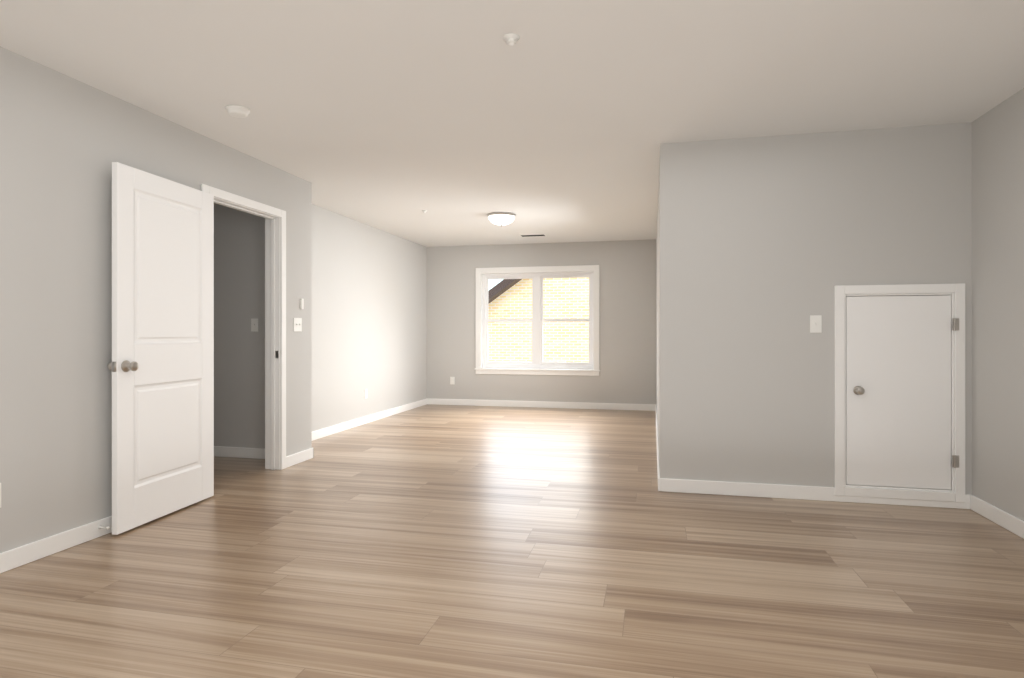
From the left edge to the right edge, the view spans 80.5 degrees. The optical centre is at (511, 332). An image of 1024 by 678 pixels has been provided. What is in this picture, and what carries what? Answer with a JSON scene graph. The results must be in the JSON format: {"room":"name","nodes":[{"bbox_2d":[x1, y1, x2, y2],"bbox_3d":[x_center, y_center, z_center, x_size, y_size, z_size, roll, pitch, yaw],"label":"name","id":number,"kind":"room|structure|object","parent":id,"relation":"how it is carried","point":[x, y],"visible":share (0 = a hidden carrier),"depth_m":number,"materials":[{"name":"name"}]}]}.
{"room":"empty bonus room","nodes":[
{"label":"empty bonus room","id":0,"kind":"room"},
{"bbox_2d":[0,46,303,552],"bbox_3d":[-2.588,-0.107,2.142,0.120,2.440,6.400,0,0,13],"label":"wall","id":1,"kind":"structure","parent":0,"point":[66,141],"depth_m":3.13,"materials":[{"name":"grey paint"}]},
{"bbox_2d":[0,516,111,572],"bbox_3d":[-2.662,1.067,1.526,0.014,0.092,5.166,0,0,13],"label":"baseboard","id":2,"kind":"structure","parent":1,"relation":"attached to","point":[31,552],"depth_m":3.03,"materials":[{"name":"white wood"}]},
{"bbox_2d":[98,525,109,529],"bbox_3d":[-2.214,1.058,3.284,0.063,0.022,0.022,0,0,13],"label":"door stop","id":3,"kind":"object","parent":1,"relation":"attached to","point":[106,527],"depth_m":3.28,"materials":[{"name":"silver metal"}]},
{"bbox_2d":[112,162,213,534],"bbox_3d":[-2.098,0.086,3.691,0.035,2.030,0.806,0,0,10],"label":"door leaf","id":4,"kind":"structure","parent":1,"relation":"in","point":[163,338],"depth_m":3.61,"materials":[{"name":"white wood"}]},
{"bbox_2d":[107,360,138,371],"bbox_3d":[-2.157,0.186,3.339,0.169,0.066,0.094,0,0,10],"label":"door knob","id":5,"kind":"object","parent":4,"relation":"attached to","point":[126,365],"depth_m":3.33,"materials":[{"name":"grey metal"}]},
{"bbox_2d":[201,184,285,469],"bbox_3d":[-2.035,0.059,4.519,0.156,2.109,0.948,0,0,13],"label":"door frame","id":6,"kind":"structure","parent":1,"relation":"attached to","point":[275,336],"depth_m":4.91,"materials":[{"name":"white wood"}]},
{"bbox_2d":[293,318,301,330],"bbox_3d":[-1.818,-0.067,5.146,0.017,0.115,0.116,0,0,13],"label":"light switch","id":7,"kind":"object","parent":1,"relation":"attached to","point":[297,324],"visible":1,"depth_m":5.14,"materials":[{"name":"white plastic"}]},
{"bbox_2d":[286,448,313,467],"bbox_3d":[-1.817,1.067,5.158,0.014,0.092,0.396,0,0,13],"label":"baseboard","id":8,"kind":"structure","parent":1,"relation":"attached to","point":[299,457],"depth_m":5.16,"materials":[{"name":"white wood"}]},
{"bbox_2d":[300,299,303,308],"bbox_3d":[-1.805,-0.247,5.200,0.018,0.090,0.030,0,0,13],"label":"light switch","id":9,"kind":"object","parent":1,"relation":"attached to","point":[301,303],"visible":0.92,"depth_m":5.19,"materials":[{"name":"white plastic"}]},
{"bbox_2d":[214,180,311,449],"bbox_3d":[-2.435,-0.107,5.454,1.324,2.440,0.120,0,0,13],"label":"wall","id":10,"kind":"structure","parent":0,"point":[239,345],"depth_m":5.38,"materials":[{"name":"grey paint"}]},
{"bbox_2d":[214,446,264,458],"bbox_3d":[-2.436,1.067,5.383,1.054,0.092,0.018,0,0,13],"label":"baseboard","id":11,"kind":"structure","parent":10,"relation":"attached to","point":[219,451],"depth_m":5.37,"materials":[{"name":"white wood"}]},
{"bbox_2d":[251,319,257,331],"bbox_3d":[-2.277,-0.067,5.347,0.070,0.115,0.017,0,0,13],"label":"light switch","id":12,"kind":"object","parent":10,"relation":"attached to","point":[254,325],"visible":1,"depth_m":5.35,"materials":[{"name":"white plastic"}]},
{"bbox_2d":[312,204,426,431],"bbox_3d":[-1.823,-0.107,7.519,0.120,2.440,4.180,0,0,13],"label":"wall","id":13,"kind":"structure","parent":0,"point":[369,308],"depth_m":7.34,"materials":[{"name":"grey paint"}]},
{"bbox_2d":[312,398,427,440],"bbox_3d":[-1.773,1.067,7.430,0.018,0.092,4.030,0,0,13],"label":"baseboard","id":14,"kind":"structure","parent":13,"relation":"attached to","point":[324,432],"depth_m":7.33,"materials":[{"name":"white wood"}]},
{"bbox_2d":[0,404,1023,677],"bbox_3d":[-0.251,1.163,3.755,6.550,0.100,11.000,0,0,13],"label":"floor","id":15,"kind":"structure","parent":0,"point":[428,540],"depth_m":2.76,"materials":[{"name":"brown wood"}]},
{"bbox_2d":[0,0,1023,246],"bbox_3d":[-0.251,-1.365,3.755,6.550,0.125,11.000,0,0,13],"label":"ceiling","id":16,"kind":"structure","parent":0,"point":[558,122],"depth_m":3.20,"materials":[{"name":"white paint"}]},
{"bbox_2d":[225,105,249,117],"bbox_3d":[-1.628,-1.308,3.592,0.136,0.038,0.136,0,0,13],"label":"smoke detector","id":17,"kind":"object","parent":16,"relation":"attached to","point":[237,111],"visible":1,"depth_m":3.56,"materials":[{"name":"white plastic"}]},
{"bbox_2d":[487,212,515,226],"bbox_3d":[-0.118,-1.260,6.814,0.326,0.134,0.326,0,0,13],"label":"ceiling light","id":18,"kind":"object","parent":16,"relation":"attached to","point":[501,219],"visible":1,"depth_m":6.71,"materials":[{"name":"white glass"}]},
{"bbox_2d":[519,234,546,236],"bbox_3d":[0.287,-1.324,8.250,0.360,0.006,0.160,0,0,13],"label":"ceiling vent","id":19,"kind":"object","parent":16,"relation":"in","point":[535,234],"visible":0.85,"depth_m":8.18,"materials":[{"name":"white metal"}]},
{"bbox_2d":[521,235,544,236],"bbox_3d":[0.287,-1.323,8.250,0.320,0.007,0.120,0,0,13],"label":"louvres","id":20,"kind":"object","parent":19,"relation":"attached to","point":[531,235],"visible":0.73,"depth_m":8.24,"materials":[{"name":"grey metal"}]},
{"bbox_2d":[427,239,655,403],"bbox_3d":[1.370,-0.107,8.845,5.500,2.440,0.150,0,0,13],"label":"wall","id":21,"kind":"structure","parent":0,"point":[627,321],"depth_m":8.93,"materials":[{"name":"grey paint"}]},
{"bbox_2d":[450,377,454,383],"bbox_3d":[-0.917,0.738,9.295,0.070,0.115,0.009,0,0,13],"label":"electrical outlet","id":22,"kind":"object","parent":21,"relation":"attached to","point":[452,380],"visible":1,"depth_m":9.29,"materials":[{"name":"white plastic"}]},
{"bbox_2d":[475,265,599,375],"bbox_3d":[0.373,-0.177,9.059,1.890,1.610,0.185,0,0,13],"label":"window","id":23,"kind":"structure","parent":21,"relation":"in","point":[537,320],"depth_m":9.08,"materials":[{"name":"white plastic"}]},
{"bbox_2d":[428,398,651,410],"bbox_3d":[0.358,1.067,8.996,3.420,0.092,0.014,0,0,13],"label":"baseboard","id":24,"kind":"structure","parent":21,"relation":"attached to","point":[504,403],"depth_m":8.97,"materials":[{"name":"white wood"}]},
{"bbox_2d":[656,159,659,465],"bbox_3d":[1.620,-0.107,6.474,0.120,2.440,4.354,0,0,13],"label":"wall","id":25,"kind":"structure","parent":0,"point":[658,319],"depth_m":5.45,"materials":[{"name":"grey paint"}]},
{"bbox_2d":[652,404,659,490],"bbox_3d":[1.539,1.067,6.424,0.022,0.092,4.488,0,0,13],"label":"baseboard","id":26,"kind":"structure","parent":25,"relation":"attached to","point":[654,408],"depth_m":5.34,"materials":[{"name":"white wood"}]},
{"bbox_2d":[660,122,971,494],"bbox_3d":[1.984,-0.107,4.093,1.910,2.440,0.120,0,0,13],"label":"wall","id":27,"kind":"structure","parent":0,"point":[768,244],"depth_m":4.07,"materials":[{"name":"grey paint"}]},
{"bbox_2d":[660,478,967,508],"bbox_3d":[1.974,1.067,4.026,1.860,0.092,0.014,0,0,13],"label":"baseboard","id":28,"kind":"structure","parent":27,"relation":"attached to","point":[818,493],"depth_m":4.06,"materials":[{"name":"white wood"}]},
{"bbox_2d":[810,315,821,332],"bbox_3d":[2.018,-0.057,4.015,0.070,0.115,0.017,0,0,13],"label":"light switch","id":29,"kind":"object","parent":27,"relation":"attached to","point":[815,323],"visible":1,"depth_m":4.02,"materials":[{"name":"white plastic"}]},
{"bbox_2d":[834,283,964,502],"bbox_3d":[2.506,0.381,3.962,0.751,1.381,0.139,0,0,13],"label":"door frame","id":30,"kind":"structure","parent":27,"relation":"attached to","point":[956,492],"depth_m":3.89,"materials":[{"name":"white wood"}]},
{"bbox_2d":[846,295,958,489],"bbox_3d":[2.509,0.381,3.894,0.642,1.235,0.090,0,0,13],"label":"access hatch","id":31,"kind":"object","parent":27,"relation":"attached to","point":[898,391],"visible":0.98,"depth_m":3.91,"materials":[{"name":"white painted wood"},{"name":"satin nickel"}]},
{"bbox_2d":[972,88,1023,520],"bbox_3d":[2.778,-0.107,3.024,0.120,2.440,10.550,0,0,13],"label":"wall","id":32,"kind":"structure","parent":0,"point":[997,306],"depth_m":3.52,"materials":[{"name":"grey paint"}]},
{"bbox_2d":[968,494,1023,538],"bbox_3d":[2.203,1.067,0.861,0.018,0.092,6.076,0,0,13],"label":"baseboard","id":33,"kind":"structure","parent":32,"relation":"attached to","point":[1015,525],"depth_m":3.51,"materials":[{"name":"white wood"}]},
{"label":"outside","id":34,"kind":"structure","parent":0,"visible":0},
{"bbox_2d":[488,277,588,361],"bbox_3d":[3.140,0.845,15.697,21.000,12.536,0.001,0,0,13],"label":"brick","id":35,"kind":"object","parent":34,"point":[581,293],"depth_m":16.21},
{"bbox_2d":[489,279,521,302],"bbox_3d":[3.089,-0.653,15.478,22.000,9.700,0.450,0,0,13],"label":"fascia","id":36,"kind":"object","parent":35,"relation":"attached to","point":[506,284],"depth_m":16.07,"materials":[{"name":"brown"}]}
]}

